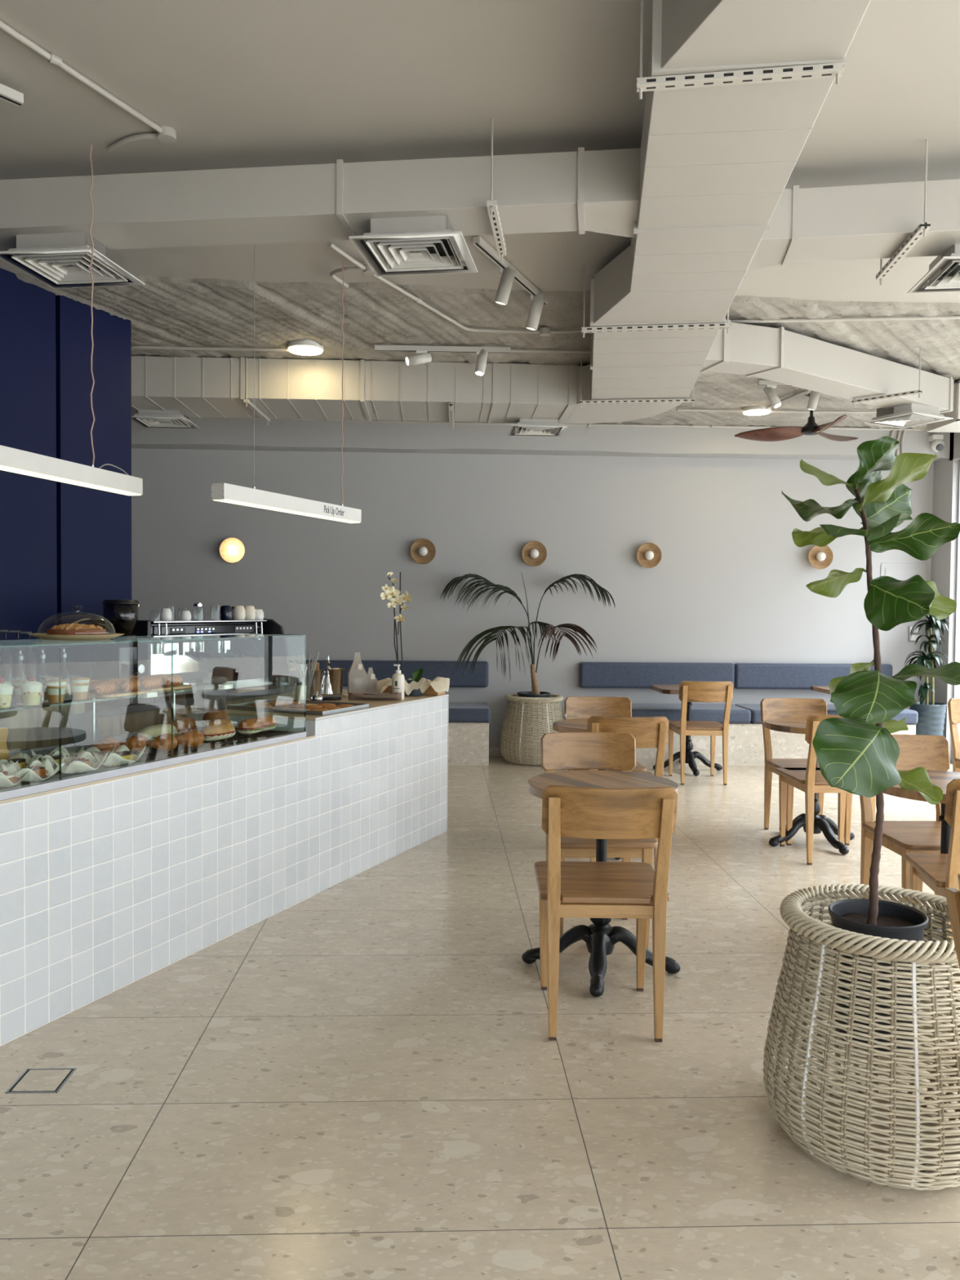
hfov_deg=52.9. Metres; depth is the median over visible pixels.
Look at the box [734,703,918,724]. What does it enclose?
seat cushion
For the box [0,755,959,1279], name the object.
floor
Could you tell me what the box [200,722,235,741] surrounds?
sandwich
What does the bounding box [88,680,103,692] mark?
pastry
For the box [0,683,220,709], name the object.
shelf
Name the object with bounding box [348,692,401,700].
tray
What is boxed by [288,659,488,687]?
cushion
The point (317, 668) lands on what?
wooden stirrers
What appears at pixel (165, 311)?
ceiling
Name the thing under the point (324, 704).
cookie
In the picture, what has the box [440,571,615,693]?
potted palm
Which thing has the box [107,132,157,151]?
conduit
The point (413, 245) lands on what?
diffuser
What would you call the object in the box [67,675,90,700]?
dessert cup
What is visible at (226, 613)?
mug
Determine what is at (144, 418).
diffuser
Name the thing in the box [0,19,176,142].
conduit
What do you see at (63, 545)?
wall
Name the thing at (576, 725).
round table
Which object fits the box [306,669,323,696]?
cup
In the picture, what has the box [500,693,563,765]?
wicker basket
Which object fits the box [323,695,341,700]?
coaster
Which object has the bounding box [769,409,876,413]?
conduit
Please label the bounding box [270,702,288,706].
cookie
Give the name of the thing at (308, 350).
diffuser
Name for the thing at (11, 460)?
linear pendant
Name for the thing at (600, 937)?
round table
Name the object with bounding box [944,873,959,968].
dining chair
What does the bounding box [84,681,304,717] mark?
countertop
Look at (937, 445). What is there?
dome camera
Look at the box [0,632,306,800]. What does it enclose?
display case
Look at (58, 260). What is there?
diffuser
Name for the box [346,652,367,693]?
bottle
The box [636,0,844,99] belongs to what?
hanger
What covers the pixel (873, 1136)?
wicker basket
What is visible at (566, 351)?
conduit
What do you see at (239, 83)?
ceiling
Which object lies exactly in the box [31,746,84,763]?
bowl
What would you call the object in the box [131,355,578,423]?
air duct
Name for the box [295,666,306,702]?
milk bottle
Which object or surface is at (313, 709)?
cookie
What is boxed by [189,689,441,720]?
countertop
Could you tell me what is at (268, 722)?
sandwich
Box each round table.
[521,769,680,996]
[552,718,621,859]
[764,717,854,854]
[883,769,959,955]
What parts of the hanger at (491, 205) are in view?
rod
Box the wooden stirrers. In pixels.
[310,662,319,670]
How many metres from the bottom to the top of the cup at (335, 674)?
0.165 m
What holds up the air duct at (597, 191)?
attached to the air duct at (717, 163)
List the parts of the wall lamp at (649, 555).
globe bulb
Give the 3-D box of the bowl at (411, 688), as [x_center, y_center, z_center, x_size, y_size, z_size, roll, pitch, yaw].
[-0.428,0.294,6.153,0.469,0.121,0.214,0,2,-2]
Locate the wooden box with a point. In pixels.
(429, 691)
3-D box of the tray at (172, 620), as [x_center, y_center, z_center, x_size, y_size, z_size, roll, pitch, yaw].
[-1.845,-0.122,6.146,0.390,0.010,1.080,1,2,24]
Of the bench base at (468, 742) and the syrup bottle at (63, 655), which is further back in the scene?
the bench base at (468, 742)
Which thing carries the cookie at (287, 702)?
on the baking tray at (243, 706)
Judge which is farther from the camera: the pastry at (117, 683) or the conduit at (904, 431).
the conduit at (904, 431)
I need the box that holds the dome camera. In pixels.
[928,434,944,451]
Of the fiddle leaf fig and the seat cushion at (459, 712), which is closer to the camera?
the fiddle leaf fig
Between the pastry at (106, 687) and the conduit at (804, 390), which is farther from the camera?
the conduit at (804, 390)
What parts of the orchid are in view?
stem, stem, stem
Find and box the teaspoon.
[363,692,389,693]
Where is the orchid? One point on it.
(389, 592)
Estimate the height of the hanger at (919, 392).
0.360 m
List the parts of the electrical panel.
door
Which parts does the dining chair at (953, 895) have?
backrest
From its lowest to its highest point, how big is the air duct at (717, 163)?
0.278 m
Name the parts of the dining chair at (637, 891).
leg, leg, seat, rail, backrest, leg, leg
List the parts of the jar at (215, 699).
lid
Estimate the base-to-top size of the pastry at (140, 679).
0.048 m
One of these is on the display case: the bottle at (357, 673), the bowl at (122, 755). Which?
the bowl at (122, 755)
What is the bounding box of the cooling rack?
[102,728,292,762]
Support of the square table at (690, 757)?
on the floor
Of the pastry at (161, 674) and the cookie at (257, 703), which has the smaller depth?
the pastry at (161, 674)
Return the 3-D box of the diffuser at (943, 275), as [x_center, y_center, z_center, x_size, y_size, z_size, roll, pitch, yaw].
[2.091,-1.579,4.040,0.436,0.100,0.436,1,2,7]
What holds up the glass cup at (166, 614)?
on the espresso machine
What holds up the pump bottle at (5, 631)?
on the display shelf at (113, 719)
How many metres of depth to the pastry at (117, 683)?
3.85 m
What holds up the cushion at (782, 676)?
attached to the wall at (731, 578)
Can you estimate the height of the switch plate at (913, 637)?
0.070 m
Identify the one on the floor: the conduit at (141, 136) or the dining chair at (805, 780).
the dining chair at (805, 780)
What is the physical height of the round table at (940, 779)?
0.759 m
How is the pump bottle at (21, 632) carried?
on the display shelf at (113, 719)
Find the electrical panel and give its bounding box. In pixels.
[880,563,927,581]
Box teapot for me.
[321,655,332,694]
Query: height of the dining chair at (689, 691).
0.873 m
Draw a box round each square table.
[650,684,722,775]
[810,685,830,693]
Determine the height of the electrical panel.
0.499 m
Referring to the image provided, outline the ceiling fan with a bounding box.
[734,392,858,441]
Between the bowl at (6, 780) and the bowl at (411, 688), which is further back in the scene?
the bowl at (411, 688)
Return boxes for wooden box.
[382,685,445,695]
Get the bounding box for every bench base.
[448,722,488,765]
[635,723,915,766]
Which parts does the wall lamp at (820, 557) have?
globe bulb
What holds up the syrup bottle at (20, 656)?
on the display shelf at (113, 719)
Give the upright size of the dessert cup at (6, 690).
0.100 m
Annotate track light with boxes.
[374,345,510,376]
[472,235,547,330]
[757,380,819,410]
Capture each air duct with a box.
[0,146,640,251]
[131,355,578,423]
[564,0,871,423]
[699,319,954,413]
[746,178,959,271]
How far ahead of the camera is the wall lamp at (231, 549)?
9.31 m
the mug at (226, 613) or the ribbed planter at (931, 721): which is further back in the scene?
the ribbed planter at (931, 721)
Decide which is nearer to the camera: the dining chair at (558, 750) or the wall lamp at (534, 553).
the dining chair at (558, 750)
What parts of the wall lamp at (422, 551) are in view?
globe bulb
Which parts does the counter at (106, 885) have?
edge trim, edge trim, corner trim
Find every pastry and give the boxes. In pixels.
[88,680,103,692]
[91,680,124,691]
[93,681,115,694]
[102,678,131,681]
[121,679,140,692]
[124,675,138,679]
[135,675,164,686]
[140,676,162,688]
[150,673,169,679]
[163,675,182,686]
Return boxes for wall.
[0,267,131,697]
[131,448,933,747]
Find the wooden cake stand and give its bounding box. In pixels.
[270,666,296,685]
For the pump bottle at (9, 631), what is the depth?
4.98 m
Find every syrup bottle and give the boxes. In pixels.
[11,648,27,697]
[35,647,48,695]
[57,646,71,693]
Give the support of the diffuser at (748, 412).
attached to the ceiling lamp at (756, 410)
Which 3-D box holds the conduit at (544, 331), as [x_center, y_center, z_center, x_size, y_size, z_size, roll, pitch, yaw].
[-0.186,-1.938,5.564,2.033,0.038,0.591,-1,3,-43]
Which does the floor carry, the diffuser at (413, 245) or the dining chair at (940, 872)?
the dining chair at (940, 872)
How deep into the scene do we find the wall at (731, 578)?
9.51 m
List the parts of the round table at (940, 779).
leg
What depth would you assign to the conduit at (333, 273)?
5.03 m
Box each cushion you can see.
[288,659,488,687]
[448,702,490,722]
[578,662,734,688]
[631,703,751,724]
[733,662,893,689]
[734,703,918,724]
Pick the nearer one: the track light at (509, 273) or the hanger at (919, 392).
the track light at (509, 273)
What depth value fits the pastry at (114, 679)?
3.96 m
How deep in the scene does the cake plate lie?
3.70 m
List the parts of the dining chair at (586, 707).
backrest, seat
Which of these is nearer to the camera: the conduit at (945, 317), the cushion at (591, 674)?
the conduit at (945, 317)
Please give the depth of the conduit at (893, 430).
9.29 m
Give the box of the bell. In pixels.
[309,691,324,701]
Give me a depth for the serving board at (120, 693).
3.79 m
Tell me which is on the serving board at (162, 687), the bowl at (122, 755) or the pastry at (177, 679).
the pastry at (177, 679)
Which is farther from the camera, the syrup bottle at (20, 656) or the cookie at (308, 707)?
the cookie at (308, 707)
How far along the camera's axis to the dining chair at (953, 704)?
6.58 m
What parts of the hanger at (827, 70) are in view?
rod, rod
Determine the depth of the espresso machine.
6.28 m
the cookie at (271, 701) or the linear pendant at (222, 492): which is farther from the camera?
the cookie at (271, 701)
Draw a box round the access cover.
[5,1067,76,1093]
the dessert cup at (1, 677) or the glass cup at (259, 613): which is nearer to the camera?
the dessert cup at (1, 677)
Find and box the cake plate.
[28,632,124,640]
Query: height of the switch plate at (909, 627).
0.070 m
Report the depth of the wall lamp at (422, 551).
9.39 m
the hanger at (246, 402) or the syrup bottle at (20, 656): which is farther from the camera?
the hanger at (246, 402)
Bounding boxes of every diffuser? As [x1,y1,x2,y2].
[0,231,145,288]
[0,465,141,495]
[131,409,199,428]
[213,498,359,523]
[288,345,322,355]
[348,214,477,276]
[507,418,568,436]
[743,409,770,415]
[862,403,953,428]
[907,244,959,293]
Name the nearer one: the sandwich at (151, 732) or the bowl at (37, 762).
the bowl at (37, 762)
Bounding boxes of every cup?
[0,676,13,685]
[0,679,15,708]
[12,677,36,702]
[18,676,43,705]
[39,675,62,699]
[44,678,67,702]
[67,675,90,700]
[160,608,172,620]
[179,610,191,620]
[254,608,263,619]
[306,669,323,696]
[327,667,344,694]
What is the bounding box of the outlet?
[926,381,959,432]
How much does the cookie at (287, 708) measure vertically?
0.016 m
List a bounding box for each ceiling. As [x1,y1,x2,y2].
[0,0,959,302]
[15,273,959,429]
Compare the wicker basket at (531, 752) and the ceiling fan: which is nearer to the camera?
the ceiling fan
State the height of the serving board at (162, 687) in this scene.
0.012 m
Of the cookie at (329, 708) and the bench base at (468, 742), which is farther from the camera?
the bench base at (468, 742)
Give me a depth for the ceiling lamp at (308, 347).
6.49 m
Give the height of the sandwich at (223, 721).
0.073 m
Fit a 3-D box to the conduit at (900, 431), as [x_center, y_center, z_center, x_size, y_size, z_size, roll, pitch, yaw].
[4.039,-1.893,9.303,0.048,0.281,0.024,0,2,-2]
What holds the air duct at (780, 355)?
attached to the air duct at (717, 163)
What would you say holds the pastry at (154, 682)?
on the serving board at (162, 687)
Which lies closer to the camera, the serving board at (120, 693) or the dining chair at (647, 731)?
the serving board at (120, 693)
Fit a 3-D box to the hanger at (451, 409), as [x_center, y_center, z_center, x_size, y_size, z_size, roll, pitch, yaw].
[-0.216,-1.853,7.327,0.036,0.375,0.784,1,2,-1]
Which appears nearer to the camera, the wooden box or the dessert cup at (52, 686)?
the dessert cup at (52, 686)
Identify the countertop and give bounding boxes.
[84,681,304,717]
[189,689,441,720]
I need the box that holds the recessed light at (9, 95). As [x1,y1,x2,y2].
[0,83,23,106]
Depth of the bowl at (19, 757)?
3.56 m
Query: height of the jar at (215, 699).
0.178 m
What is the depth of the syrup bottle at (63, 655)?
5.00 m
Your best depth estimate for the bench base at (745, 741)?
9.04 m
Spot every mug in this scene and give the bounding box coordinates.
[219,605,233,620]
[232,605,245,620]
[244,605,256,619]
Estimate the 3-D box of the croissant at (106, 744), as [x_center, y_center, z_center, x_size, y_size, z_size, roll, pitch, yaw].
[-1.527,0.434,3.957,0.091,0.071,0.118,1,2,1]
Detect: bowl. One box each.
[31,746,84,763]
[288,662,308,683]
[376,676,449,696]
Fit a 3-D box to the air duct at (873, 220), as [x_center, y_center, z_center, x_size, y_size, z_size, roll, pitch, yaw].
[2.849,-1.692,3.795,3.650,0.216,0.448,1,2,10]
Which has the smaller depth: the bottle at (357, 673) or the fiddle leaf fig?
the fiddle leaf fig
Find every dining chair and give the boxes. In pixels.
[533,784,677,1042]
[540,732,657,952]
[564,696,646,771]
[586,715,668,867]
[668,680,733,785]
[760,697,852,845]
[775,714,875,865]
[859,734,950,919]
[904,778,959,1009]
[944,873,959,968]
[947,697,959,772]
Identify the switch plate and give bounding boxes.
[908,626,920,633]
[908,634,920,641]
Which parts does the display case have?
pane, door, pane, floor panel, rail, frame, pane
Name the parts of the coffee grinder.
hopper lid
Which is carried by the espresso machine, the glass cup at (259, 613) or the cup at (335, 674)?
the glass cup at (259, 613)
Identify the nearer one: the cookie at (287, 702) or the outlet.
the cookie at (287, 702)
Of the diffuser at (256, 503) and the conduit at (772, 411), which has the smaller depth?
the diffuser at (256, 503)
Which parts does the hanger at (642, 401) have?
rod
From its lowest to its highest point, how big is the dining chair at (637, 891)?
0.873 m
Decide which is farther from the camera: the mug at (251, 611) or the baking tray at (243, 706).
the mug at (251, 611)
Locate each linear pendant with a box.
[0,144,142,495]
[211,244,361,523]
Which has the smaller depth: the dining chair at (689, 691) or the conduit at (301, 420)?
the dining chair at (689, 691)
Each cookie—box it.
[251,702,270,706]
[253,705,273,707]
[268,700,286,703]
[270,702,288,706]
[273,706,290,709]
[284,701,301,704]
[288,703,304,707]
[288,707,306,710]
[303,704,322,709]
[310,708,328,711]
[316,702,335,706]
[322,706,341,710]
[336,704,353,707]
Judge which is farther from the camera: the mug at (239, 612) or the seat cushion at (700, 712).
the seat cushion at (700, 712)
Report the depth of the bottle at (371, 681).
6.22 m
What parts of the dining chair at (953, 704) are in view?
backrest, seat, rail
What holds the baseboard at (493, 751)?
attached to the wall at (731, 578)
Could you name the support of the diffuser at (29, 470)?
attached to the linear pendant at (11, 460)
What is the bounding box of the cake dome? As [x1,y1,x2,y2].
[35,604,115,635]
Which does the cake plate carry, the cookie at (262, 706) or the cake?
the cake
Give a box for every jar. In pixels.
[195,675,226,711]
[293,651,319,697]
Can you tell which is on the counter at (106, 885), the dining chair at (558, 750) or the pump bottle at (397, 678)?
the pump bottle at (397, 678)
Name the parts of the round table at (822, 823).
leg, leg, leg, leg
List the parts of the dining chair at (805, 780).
leg, rail, seat, leg, backrest, rail, leg, leg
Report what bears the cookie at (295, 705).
on the baking tray at (243, 706)
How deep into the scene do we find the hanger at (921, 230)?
3.84 m
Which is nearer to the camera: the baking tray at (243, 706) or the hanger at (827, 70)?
the hanger at (827, 70)
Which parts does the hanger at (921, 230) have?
rod, rod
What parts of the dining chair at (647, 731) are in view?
leg, backrest, seat, leg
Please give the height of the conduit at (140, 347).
0.022 m
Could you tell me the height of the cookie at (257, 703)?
0.016 m
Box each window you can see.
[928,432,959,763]
[951,459,959,763]
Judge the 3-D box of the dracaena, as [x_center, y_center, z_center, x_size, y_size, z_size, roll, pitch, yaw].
[4.319,0.192,9.316,0.379,0.905,0.383,-1,2,-37]
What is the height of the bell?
0.056 m
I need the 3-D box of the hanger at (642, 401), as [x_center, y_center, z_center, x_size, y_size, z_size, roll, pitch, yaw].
[1.100,-1.822,6.772,0.799,0.375,0.036,1,2,7]
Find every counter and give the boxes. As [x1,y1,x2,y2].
[0,689,448,1045]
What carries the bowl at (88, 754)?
on the display case
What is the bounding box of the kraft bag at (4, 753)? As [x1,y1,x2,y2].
[0,727,9,760]
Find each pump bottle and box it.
[0,629,8,649]
[8,630,26,658]
[19,631,37,657]
[391,664,404,699]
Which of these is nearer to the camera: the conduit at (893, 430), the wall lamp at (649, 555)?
the conduit at (893, 430)
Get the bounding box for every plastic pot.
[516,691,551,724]
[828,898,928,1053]
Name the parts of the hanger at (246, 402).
rod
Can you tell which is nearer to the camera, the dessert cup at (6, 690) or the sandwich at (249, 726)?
the dessert cup at (6, 690)
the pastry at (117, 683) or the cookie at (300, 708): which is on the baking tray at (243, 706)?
the cookie at (300, 708)
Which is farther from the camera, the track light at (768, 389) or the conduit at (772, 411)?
the conduit at (772, 411)
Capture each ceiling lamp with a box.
[287,339,323,355]
[742,405,771,415]
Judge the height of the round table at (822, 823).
0.759 m
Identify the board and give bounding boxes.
[87,688,151,697]
[137,684,191,691]
[231,686,265,693]
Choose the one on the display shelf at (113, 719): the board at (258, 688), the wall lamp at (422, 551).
the board at (258, 688)
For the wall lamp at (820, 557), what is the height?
0.252 m
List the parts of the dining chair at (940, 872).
leg, seat, rail, leg, backrest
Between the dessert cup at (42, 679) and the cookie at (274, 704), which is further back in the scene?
the cookie at (274, 704)
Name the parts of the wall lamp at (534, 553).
globe bulb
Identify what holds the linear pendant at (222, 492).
hanging from the ceiling at (239, 83)
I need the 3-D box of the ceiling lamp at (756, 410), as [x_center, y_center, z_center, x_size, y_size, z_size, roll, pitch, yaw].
[2.431,-2.016,8.470,0.244,0.057,0.244,0,2,-2]
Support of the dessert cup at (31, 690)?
on the display case
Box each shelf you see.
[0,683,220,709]
[84,681,304,737]
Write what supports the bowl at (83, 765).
on the display case
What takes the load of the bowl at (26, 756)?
on the display case
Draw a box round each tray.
[137,619,266,622]
[226,698,368,715]
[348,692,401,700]
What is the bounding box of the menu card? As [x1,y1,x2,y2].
[67,711,101,753]
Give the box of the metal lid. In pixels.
[193,603,203,606]
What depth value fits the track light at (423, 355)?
6.47 m
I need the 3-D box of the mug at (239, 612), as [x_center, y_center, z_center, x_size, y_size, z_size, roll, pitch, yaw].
[-1.600,-0.181,6.405,0.086,0.095,0.102,0,2,-15]
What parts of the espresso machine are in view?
panel, steam handle, button plate, splash panel, portafilter handle, portafilter handle, button plate, control panel, portafilter handle, button plate, portafilter handle, panel, steam handle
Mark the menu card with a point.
(81, 724)
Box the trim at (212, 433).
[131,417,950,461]
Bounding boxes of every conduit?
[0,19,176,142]
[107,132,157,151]
[132,345,289,351]
[189,417,926,431]
[328,241,581,336]
[329,266,364,288]
[510,349,590,353]
[676,408,745,412]
[730,315,959,323]
[765,389,808,408]
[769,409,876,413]
[889,429,894,437]
[896,429,901,456]
[900,429,906,453]
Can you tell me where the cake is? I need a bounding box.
[46,622,106,635]
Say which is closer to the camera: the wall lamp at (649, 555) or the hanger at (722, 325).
the hanger at (722, 325)
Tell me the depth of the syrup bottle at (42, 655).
4.88 m
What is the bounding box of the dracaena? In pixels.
[903,614,950,705]
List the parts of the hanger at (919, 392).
rod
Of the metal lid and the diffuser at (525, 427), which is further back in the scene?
the diffuser at (525, 427)
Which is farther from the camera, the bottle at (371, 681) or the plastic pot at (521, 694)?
the plastic pot at (521, 694)
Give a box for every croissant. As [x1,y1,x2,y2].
[91,737,119,754]
[119,734,149,752]
[147,733,177,751]
[175,729,204,747]
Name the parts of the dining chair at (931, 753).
leg, rail, seat, leg, backrest, rail, leg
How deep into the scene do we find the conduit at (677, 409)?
8.43 m
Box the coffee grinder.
[91,599,153,706]
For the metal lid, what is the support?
on the glass cup
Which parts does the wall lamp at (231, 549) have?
globe bulb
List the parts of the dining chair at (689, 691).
leg, rail, leg, seat, rail, backrest, leg, leg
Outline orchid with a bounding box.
[380,571,422,681]
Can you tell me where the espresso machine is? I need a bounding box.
[89,616,290,700]
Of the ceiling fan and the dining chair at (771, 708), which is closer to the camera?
the dining chair at (771, 708)
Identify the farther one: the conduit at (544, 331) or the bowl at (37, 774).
the conduit at (544, 331)
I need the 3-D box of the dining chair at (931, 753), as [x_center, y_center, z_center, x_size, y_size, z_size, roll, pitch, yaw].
[2.002,0.897,4.349,0.452,0.873,0.587,0,2,-2]
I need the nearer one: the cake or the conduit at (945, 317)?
the cake
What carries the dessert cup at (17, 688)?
on the display case
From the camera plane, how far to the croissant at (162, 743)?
4.01 m
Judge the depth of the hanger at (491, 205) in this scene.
3.66 m
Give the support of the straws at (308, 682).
on the counter at (106, 885)
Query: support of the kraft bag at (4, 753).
on the display case
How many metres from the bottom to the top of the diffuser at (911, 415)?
0.100 m
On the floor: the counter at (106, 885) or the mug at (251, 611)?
the counter at (106, 885)
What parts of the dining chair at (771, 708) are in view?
leg, rail, leg, seat, backrest, leg, leg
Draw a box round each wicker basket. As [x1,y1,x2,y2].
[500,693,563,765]
[762,883,959,1190]
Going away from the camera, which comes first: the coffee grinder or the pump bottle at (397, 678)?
the coffee grinder
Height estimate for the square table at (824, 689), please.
0.757 m
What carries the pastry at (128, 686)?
on the serving board at (120, 693)
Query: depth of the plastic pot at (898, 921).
2.57 m
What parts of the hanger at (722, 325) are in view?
rod, rod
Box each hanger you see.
[243,356,270,425]
[448,361,453,430]
[486,117,506,261]
[578,357,694,408]
[581,265,730,337]
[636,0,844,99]
[852,347,922,407]
[875,138,930,285]
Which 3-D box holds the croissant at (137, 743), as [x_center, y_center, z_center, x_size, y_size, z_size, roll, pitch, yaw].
[-1.431,0.432,4.026,0.091,0.071,0.118,2,2,35]
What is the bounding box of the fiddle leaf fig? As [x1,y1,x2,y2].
[782,435,959,924]
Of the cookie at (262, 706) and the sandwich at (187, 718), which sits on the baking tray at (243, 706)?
the cookie at (262, 706)
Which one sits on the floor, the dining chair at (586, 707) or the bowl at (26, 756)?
the dining chair at (586, 707)
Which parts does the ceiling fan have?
blade, down rod, blade, blade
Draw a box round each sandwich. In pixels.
[136,724,177,741]
[164,719,195,737]
[177,717,197,729]
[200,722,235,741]
[202,710,230,726]
[205,719,234,726]
[237,717,263,734]
[256,715,276,731]
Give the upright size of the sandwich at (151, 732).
0.073 m
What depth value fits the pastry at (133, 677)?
4.09 m
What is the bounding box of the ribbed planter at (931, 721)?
[909,702,946,736]
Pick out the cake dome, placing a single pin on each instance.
(73, 605)
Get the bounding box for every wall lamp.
[218,537,245,563]
[409,537,435,564]
[521,540,546,566]
[636,542,662,568]
[808,545,833,568]
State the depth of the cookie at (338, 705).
5.30 m
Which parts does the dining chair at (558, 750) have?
leg, leg, backrest, seat, rail, leg, leg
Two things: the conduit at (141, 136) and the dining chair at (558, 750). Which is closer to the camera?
the conduit at (141, 136)
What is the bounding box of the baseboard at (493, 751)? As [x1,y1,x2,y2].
[488,746,522,755]
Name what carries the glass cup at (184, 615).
on the espresso machine

